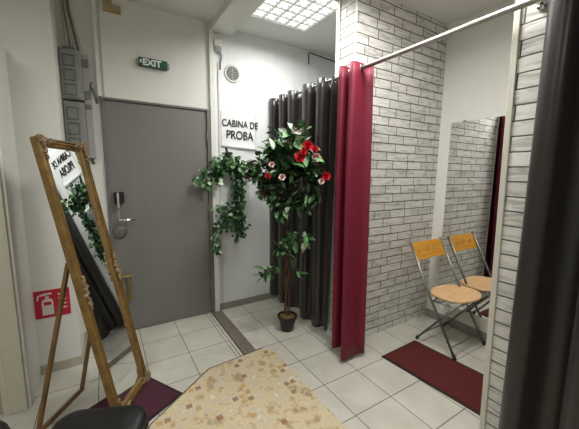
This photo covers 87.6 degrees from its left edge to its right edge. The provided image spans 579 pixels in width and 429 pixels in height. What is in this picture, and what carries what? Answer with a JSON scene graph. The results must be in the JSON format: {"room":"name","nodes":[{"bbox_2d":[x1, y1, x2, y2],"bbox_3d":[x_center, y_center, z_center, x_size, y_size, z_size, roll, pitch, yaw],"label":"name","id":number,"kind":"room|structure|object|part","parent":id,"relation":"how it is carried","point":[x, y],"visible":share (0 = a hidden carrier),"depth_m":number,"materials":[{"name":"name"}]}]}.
{"room":"shop fitting room","nodes":[
{"label":"shop fitting room","id":0,"kind":"room"},
{"bbox_2d":[0,0,83,373],"bbox_3d":[-2.574,-0.235,1.855,1.970,2.900,0.480,-4,9,-31],"label":"wall","id":1,"kind":"structure","parent":0,"point":[28,31],"depth_m":2.06,"materials":[{"name":"paint"}]},
{"bbox_2d":[0,42,40,415],"bbox_3d":[-2.137,0.114,1.664,0.972,2.270,0.385,-4,9,-31],"label":"door","id":2,"kind":"structure","parent":1,"relation":"in","point":[20,369],"depth_m":1.84,"materials":[{"name":"beige"}]},
{"bbox_3d":[-2.048,0.147,1.509,0.958,2.250,0.022,-4,9,-31],"label":"casing","id":3,"kind":"part","parent":2,"relation":"part of","materials":[{"name":"white wood"}]},
{"bbox_2d":[33,287,70,319],"bbox_3d":[-1.736,0.649,2.214,0.207,0.207,0.006,-4,9,-31],"label":"fire sign","id":4,"kind":"object","parent":1,"relation":"attached to","point":[45,302],"visible":0.77,"depth_m":2.20,"materials":[{"name":"red plastic"}]},
{"bbox_2d":[41,334,85,374],"bbox_3d":[-1.815,1.117,2.445,0.255,0.075,0.372,-4,9,-31],"label":"baseboard","id":5,"kind":"structure","parent":1,"relation":"attached to","point":[77,360],"depth_m":2.31,"materials":[{"name":"tile"}]},
{"bbox_2d":[54,0,334,333],"bbox_3d":[-0.503,-0.417,3.326,3.350,2.900,0.120,-4,9,-31],"label":"wall","id":6,"kind":"structure","parent":0,"point":[269,69],"depth_m":3.24,"materials":[{"name":"white paint"}]},
{"bbox_2d":[57,0,97,164],"bbox_3d":[-1.657,-1.079,2.379,0.238,1.354,0.109,-4,9,-31],"label":"electrical box","id":7,"kind":"object","parent":6,"relation":"attached to","point":[76,84],"visible":0.94,"depth_m":2.35,"materials":[{"name":"metal"}]},
{"bbox_3d":[-1.679,-1.174,2.291,0.074,0.082,0.007,-4,9,-31],"label":"raised panel","id":8,"kind":"part","parent":7,"relation":"part of","materials":[{"name":"grey metal"}]},
{"bbox_3d":[-1.680,-1.068,2.306,0.074,0.082,0.007,-4,9,-31],"label":"raised panel","id":9,"kind":"part","parent":7,"relation":"part of","materials":[{"name":"grey metal"}]},
{"bbox_3d":[-1.681,-1.077,2.312,0.113,0.350,0.009,-4,9,-31],"label":"door","id":10,"kind":"part","parent":7,"relation":"part of","materials":[{"name":"metal"}]},
{"bbox_3d":[-1.681,-0.962,2.320,0.074,0.082,0.007,-4,9,-31],"label":"raised panel","id":11,"kind":"part","parent":7,"relation":"part of","materials":[{"name":"grey metal"}]},
{"bbox_3d":[-1.683,-0.787,2.345,0.074,0.092,0.007,-4,9,-31],"label":"raised panel","id":12,"kind":"part","parent":7,"relation":"part of","materials":[{"name":"grey metal"}]},
{"bbox_3d":[-1.685,-0.680,2.367,0.113,0.380,0.009,-4,9,-31],"label":"door","id":13,"kind":"part","parent":7,"relation":"part of","materials":[{"name":"metal"}]},
{"bbox_3d":[-1.684,-0.672,2.361,0.074,0.092,0.007,-4,9,-31],"label":"raised panel","id":14,"kind":"part","parent":7,"relation":"part of","materials":[{"name":"grey metal"}]},
{"bbox_2d":[91,0,101,96],"bbox_3d":[-1.566,-1.369,2.446,0.027,0.794,0.040,-4,9,-31],"label":"trim","id":15,"kind":"structure","parent":6,"relation":"attached to","point":[92,1],"depth_m":2.43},
{"bbox_2d":[102,0,120,14],"bbox_3d":[-1.443,-1.693,2.446,0.125,0.100,0.036,-4,9,-31],"label":"wooden block","id":16,"kind":"object","parent":6,"relation":"attached to","point":[107,5],"visible":1,"depth_m":2.44,"materials":[{"name":"wood"}]},
{"bbox_2d":[98,0,205,108],"bbox_3d":[-1.179,-1.399,2.689,0.850,0.794,0.028,-4,9,-31],"label":"wall panel","id":17,"kind":"object","parent":6,"relation":"attached to","point":[140,30],"depth_m":2.65,"materials":[{"name":"paint"}]},
{"bbox_2d":[137,56,168,70],"bbox_3d":[-1.194,-1.322,2.650,0.260,0.073,0.040,-4,9,-31],"label":"exit sign","id":18,"kind":"object","parent":6,"relation":"attached to","point":[141,61],"visible":1,"depth_m":2.63,"materials":[{"name":"green plastic"}]},
{"bbox_2d":[100,97,214,328],"bbox_3d":[-1.196,0.037,2.897,0.922,2.104,0.151,-4,9,-31],"label":"door","id":19,"kind":"structure","parent":6,"relation":"in","point":[161,222],"depth_m":2.86,"materials":[{"name":"grey metal"}]},
{"bbox_3d":[-1.490,-0.122,2.626,0.019,0.137,0.010,-4,9,-31],"label":"lock key plate","id":20,"kind":"part","parent":19,"relation":"part of","materials":[{"name":"silver metal"}]},
{"bbox_3d":[-1.447,0.046,2.688,0.129,0.020,0.059,-4,9,-31],"label":"handle","id":21,"kind":"part","parent":19,"relation":"part of","materials":[{"name":"silver metal"}]},
{"bbox_2d":[208,30,219,311],"bbox_3d":[-0.769,-0.351,3.085,0.052,2.830,0.045,-4,9,-31],"label":"trim","id":22,"kind":"structure","parent":6,"relation":"attached to","point":[211,55],"depth_m":3.00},
{"bbox_2d":[213,38,222,69],"bbox_3d":[-0.691,-1.558,2.936,0.098,0.266,0.062,-4,9,-31],"label":"sensor","id":23,"kind":"object","parent":6,"relation":"attached to","point":[217,43],"visible":0.98,"depth_m":2.90,"materials":[{"name":"white plastic"}]},
{"bbox_2d":[217,63,223,302],"bbox_3d":[-0.715,-0.262,3.140,0.016,2.480,0.012,-4,9,-31],"label":"cable trunking","id":24,"kind":"object","parent":6,"relation":"attached to","point":[217,63],"visible":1,"depth_m":3.09,"materials":[{"name":"white plastic"}]},
{"bbox_2d":[192,148,254,254],"bbox_3d":[-0.649,-0.127,3.065,0.647,1.102,0.256,-4,9,-31],"label":"ivy","id":25,"kind":"object","parent":6,"relation":"hanging from","point":[236,217],"visible":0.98,"depth_m":3.08,"materials":[{"name":"green plant"}]},
{"bbox_2d":[224,64,240,82],"bbox_3d":[-0.577,-1.425,3.055,0.176,0.176,0.014,-4,9,-31],"label":"air vent","id":26,"kind":"object","parent":6,"relation":"in","point":[232,74],"visible":1,"depth_m":3.05,"materials":[{"name":"white plastic"}]},
{"bbox_2d":[226,67,238,80],"bbox_3d":[-0.579,-1.425,3.058,0.140,0.140,0.004,-4,9,-31],"label":"grille","id":27,"kind":"object","parent":26,"relation":"attached to","point":[232,73],"depth_m":3.05,"materials":[{"name":"white plastic"}]},
{"bbox_2d":[220,109,257,149],"bbox_3d":[-0.521,-0.882,3.165,0.421,0.395,0.019,-4,9,-31],"label":"notice","id":28,"kind":"object","parent":6,"relation":"attached to","point":[237,129],"visible":1,"depth_m":3.16,"materials":[{"name":"paper"}]},
{"bbox_2d":[220,293,278,309],"bbox_3d":[0.031,0.951,3.785,1.885,0.075,0.022,-4,9,-31],"label":"baseboard","id":29,"kind":"structure","parent":6,"relation":"attached to","point":[248,300],"depth_m":3.45,"materials":[{"name":"tile"}]},
{"bbox_2d":[308,52,334,63],"bbox_3d":[0.504,-1.826,3.656,0.674,0.133,0.020,-4,9,-31],"label":"loose cable","id":30,"kind":"object","parent":6,"relation":"attached to","point":[309,52],"visible":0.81,"depth_m":3.54,"materials":[{"name":"black plastic"}]},
{"bbox_2d":[276,0,548,101],"bbox_3d":[0.789,-1.003,1.802,0.108,0.056,3.660,-4,9,-31],"label":"curtain rod","id":31,"kind":"object","parent":6,"relation":"attached to","point":[541,4],"visible":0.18,"depth_m":1.57,"materials":[{"name":"silver metal"}]},
{"bbox_2d":[269,74,337,331],"bbox_3d":[0.076,-0.089,3.024,0.126,2.221,1.080,-4,9,-31],"label":"curtain","id":32,"kind":"object","parent":31,"relation":"hanging from","point":[317,106],"visible":0.66,"depth_m":2.76,"materials":[{"name":"black fabric"}]},
{"bbox_2d":[332,61,373,359],"bbox_3d":[0.466,0.017,2.379,0.230,2.257,0.276,-4,9,-31],"label":"curtain","id":33,"kind":"object","parent":31,"relation":"hanging from","point":[355,85],"visible":0.98,"depth_m":2.32,"materials":[{"name":"red fabric"}]},
{"bbox_2d":[498,0,578,428],"bbox_3d":[1.359,0.227,0.971,0.139,2.256,1.083,-4,9,-31],"label":"curtain","id":34,"kind":"object","parent":31,"relation":"hanging from","point":[541,384],"visible":1,"depth_m":1.32,"materials":[{"name":"black fabric"}]},
{"bbox_2d":[0,297,485,428],"bbox_3d":[0.141,1.457,0.715,5.200,0.080,5.900,-4,9,-31],"label":"floor","id":35,"kind":"structure","parent":0,"point":[366,390],"depth_m":2.36,"materials":[{"name":"tile"}]},
{"bbox_2d":[0,420,10,428],"bbox_3d":[-1.234,1.112,1.080,0.381,0.474,0.381,-6,11,-41],"label":"stool","id":36,"kind":"object","parent":35,"relation":"on","point":[3,425],"visible":1,"depth_m":1.24,"materials":[{"name":"black leather"}]},
{"bbox_2d":[51,405,148,428],"bbox_3d":[-0.784,1.100,1.198,0.382,0.474,0.382,0,8,-8],"label":"stool","id":37,"kind":"object","parent":35,"relation":"on","point":[128,416],"visible":1,"depth_m":1.26,"materials":[{"name":"black leather"}]},
{"bbox_2d":[89,377,181,420],"bbox_3d":[-1.037,1.233,1.914,0.420,0.008,0.550,5,9,28],"label":"floor mat","id":38,"kind":"object","parent":35,"relation":"on","point":[154,396],"visible":0.32,"depth_m":2.00,"materials":[{"name":"carpet"}]},
{"bbox_2d":[30,134,150,428],"bbox_3d":[-1.204,0.391,1.854,0.448,1.690,0.535,1,8,1],"label":"mirror","id":39,"kind":"object","parent":38,"relation":"on","point":[92,265],"visible":0.95,"depth_m":1.85,"materials":[{"name":"brown wood"}]},
{"bbox_3d":[-1.341,0.767,1.711,0.232,0.961,0.029,-5,10,-34],"label":"leg","id":40,"kind":"part","parent":39,"relation":"part of","materials":[{"name":"brown wood"}]},
{"bbox_3d":[-1.344,0.723,2.058,0.209,0.953,0.029,-5,10,-34],"label":"leg","id":41,"kind":"part","parent":39,"relation":"part of","materials":[{"name":"brown wood"}]},
{"bbox_2d":[48,148,140,403],"bbox_3d":[-1.205,0.390,1.895,0.360,1.569,0.293,1,8,3],"label":"mirror glass","id":42,"kind":"object","parent":39,"relation":"attached to","point":[92,265],"depth_m":1.87,"materials":[{"name":"white"}]},
{"bbox_2d":[209,313,243,355],"bbox_3d":[-0.573,1.119,2.787,0.035,0.004,1.025,-4,9,-31],"label":"trim","id":43,"kind":"structure","parent":35,"relation":"on","point":[212,313],"depth_m":2.79,"materials":[{"name":"metal"}]},
{"bbox_2d":[213,311,255,353],"bbox_3d":[-0.508,1.113,2.820,0.110,0.010,1.035,-4,9,-31],"label":"trim","id":44,"kind":"structure","parent":35,"relation":"in","point":[232,330],"depth_m":2.82,"materials":[{"name":"metal"}]},
{"bbox_2d":[148,348,347,428],"bbox_3d":[-0.130,1.284,1.594,0.997,0.014,1.810,-4,9,-31],"label":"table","id":45,"kind":"object","parent":35,"relation":"on","point":[256,389],"visible":1,"depth_m":1.97,"materials":[{"name":"beige stone"}]},
{"bbox_3d":[-0.587,1.192,2.219,0.150,0.014,1.003,6,10,36],"label":"edge trim","id":46,"kind":"part","parent":45,"relation":"part of","materials":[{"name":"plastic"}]},
{"bbox_2d":[240,120,330,331],"bbox_3d":[-0.120,0.184,2.607,0.662,1.913,0.736,-4,9,-31],"label":"potted tree","id":47,"kind":"object","parent":35,"relation":"on","point":[293,155],"visible":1,"depth_m":2.50,"materials":[{"name":"green plant"}]},
{"bbox_3d":[-0.058,-0.286,2.312,0.048,0.048,0.033,-4,9,-31],"label":"flower","id":48,"kind":"part","parent":47,"relation":"part of","materials":[{"name":"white plant"}]},
{"bbox_3d":[-0.023,1.035,2.905,0.192,0.148,0.192,-4,9,-31],"label":"pot","id":49,"kind":"part","parent":47,"relation":"part of","materials":[{"name":"black plastic"}]},
{"bbox_3d":[0.080,-0.445,2.316,0.078,0.078,0.054,-4,9,-31],"label":"flower","id":50,"kind":"part","parent":47,"relation":"part of","materials":[{"name":"red plant"}]},
{"bbox_3d":[0.109,-0.485,2.303,0.050,0.050,0.034,-4,9,-31],"label":"flower","id":51,"kind":"part","parent":47,"relation":"part of","materials":[{"name":"red plant"}]},
{"bbox_3d":[0.140,-0.538,2.342,0.074,0.074,0.051,-4,9,-31],"label":"flower","id":52,"kind":"part","parent":47,"relation":"part of","materials":[{"name":"red plant"}]},
{"bbox_3d":[0.196,-0.508,2.330,0.051,0.051,0.035,-4,9,-31],"label":"flower","id":53,"kind":"part","parent":47,"relation":"part of","materials":[{"name":"red plant"}]},
{"bbox_3d":[0.210,-0.451,2.376,0.067,0.067,0.046,-4,9,-31],"label":"flower","id":54,"kind":"part","parent":47,"relation":"part of","materials":[{"name":"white plant"}]},
{"bbox_3d":[0.293,-0.307,2.402,0.065,0.065,0.045,-4,9,-31],"label":"flower","id":55,"kind":"part","parent":47,"relation":"part of","materials":[{"name":"red plant"}]},
{"bbox_2d":[381,340,483,415],"bbox_3d":[1.163,1.201,2.318,0.457,0.008,0.758,-5,10,-35],"label":"floor mat","id":56,"kind":"object","parent":35,"relation":"on","point":[461,383],"visible":0.71,"depth_m":2.29,"materials":[{"name":"carpet"}]},
{"bbox_2d":[409,237,485,360],"bbox_3d":[1.429,0.703,2.727,0.520,0.892,0.516,-4,9,-31],"label":"folding chair","id":57,"kind":"object","parent":35,"relation":"on","point":[452,293],"visible":1,"depth_m":2.72,"materials":[{"name":"brown wood"}]},
{"bbox_3d":[1.305,0.326,2.845,0.465,0.144,0.094,-4,9,-31],"label":"backrest","id":58,"kind":"part","parent":57,"relation":"part of","materials":[{"name":"brown wood"}]},
{"bbox_3d":[1.258,0.945,2.615,0.020,0.425,0.338,-4,9,-31],"label":"leg","id":59,"kind":"part","parent":57,"relation":"part of","materials":[{"name":"grey metal"}]},
{"bbox_3d":[1.484,0.703,2.697,0.456,0.020,0.360,-4,9,-31],"label":"seat","id":60,"kind":"part","parent":57,"relation":"part of","materials":[{"name":"brown wood"}]},
{"bbox_3d":[1.601,0.919,2.824,0.020,0.425,0.338,-4,9,-31],"label":"leg","id":61,"kind":"part","parent":57,"relation":"part of","materials":[{"name":"grey metal"}]},
{"bbox_3d":[1.516,0.745,2.555,0.403,0.018,0.018,-4,9,-31],"label":"seat rail","id":62,"kind":"part","parent":57,"relation":"part of","materials":[{"name":"grey metal"}]},
{"bbox_2d":[126,0,505,56],"bbox_3d":[0.173,-1.494,0.305,5.200,0.080,5.900,-4,9,-31],"label":"ceiling","id":63,"kind":"structure","parent":0,"point":[321,38],"depth_m":2.71,"materials":[{"name":"paint"}]},
{"bbox_2d":[209,0,264,36],"bbox_3d":[0.798,-1.452,0.556,0.210,0.080,5.660,-4,9,-31],"label":"beam","id":64,"kind":"structure","parent":63,"relation":"attached to","point":[232,14],"depth_m":2.61,"materials":[{"name":"paint"}]},
{"bbox_2d":[250,0,336,32],"bbox_3d":[0.056,-1.761,2.589,0.605,0.022,0.605,-4,9,-31],"label":"recessed light","id":65,"kind":"object","parent":63,"relation":"in","point":[300,15],"visible":0.94,"depth_m":2.64,"materials":[{"name":"white plastic"}]},
{"bbox_2d":[330,0,447,336],"bbox_3d":[0.936,-0.335,2.849,1.173,2.900,0.219,-4,9,-31],"label":"wall","id":66,"kind":"structure","parent":0,"point":[408,87],"depth_m":2.75,"materials":[{"name":"white brick"}]},
{"bbox_2d":[327,0,340,335],"bbox_3d":[0.383,-0.309,2.621,0.012,2.900,0.036,-4,9,-31],"label":"trim","id":67,"kind":"structure","parent":66,"relation":"attached to","point":[338,1],"depth_m":2.62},
{"bbox_2d":[354,0,357,60],"bbox_3d":[0.492,-0.284,2.450,0.011,2.900,0.011,-4,9,-31],"label":"trim","id":68,"kind":"structure","parent":66,"relation":"attached to","point":[356,12],"depth_m":2.29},
{"bbox_2d":[426,0,514,332],"bbox_3d":[2.380,-0.163,1.725,0.120,2.900,5.660,-4,9,-31],"label":"wall","id":69,"kind":"structure","parent":0,"point":[477,60],"depth_m":2.73,"materials":[{"name":"paint"}]},
{"bbox_2d":[425,308,486,341],"bbox_3d":[1.765,1.109,2.771,0.022,0.080,1.135,-4,9,-31],"label":"baseboard","id":70,"kind":"structure","parent":69,"relation":"attached to","point":[454,323],"depth_m":2.94,"materials":[{"name":"tile"}]},
{"bbox_2d":[437,116,504,319],"bbox_3d":[1.764,0.062,2.630,0.017,1.796,0.879,-4,9,-31],"label":"wall mirror","id":71,"kind":"object","parent":69,"relation":"attached to","point":[476,146],"visible":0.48,"depth_m":2.75,"materials":[{"name":"clear glass"}]},
{"bbox_2d":[485,3,547,428],"bbox_3d":[1.627,-0.174,1.747,1.160,2.900,0.268,-4,9,-31],"label":"wall","id":72,"kind":"structure","parent":0,"point":[533,21],"depth_m":1.48,"materials":[{"name":"white brick"}]},
{"bbox_2d":[479,0,522,428],"bbox_3d":[1.081,-0.150,1.526,0.020,2.900,0.084,-4,9,-31],"label":"trim","id":73,"kind":"structure","parent":72,"relation":"attached to","point":[517,14],"depth_m":1.53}
]}

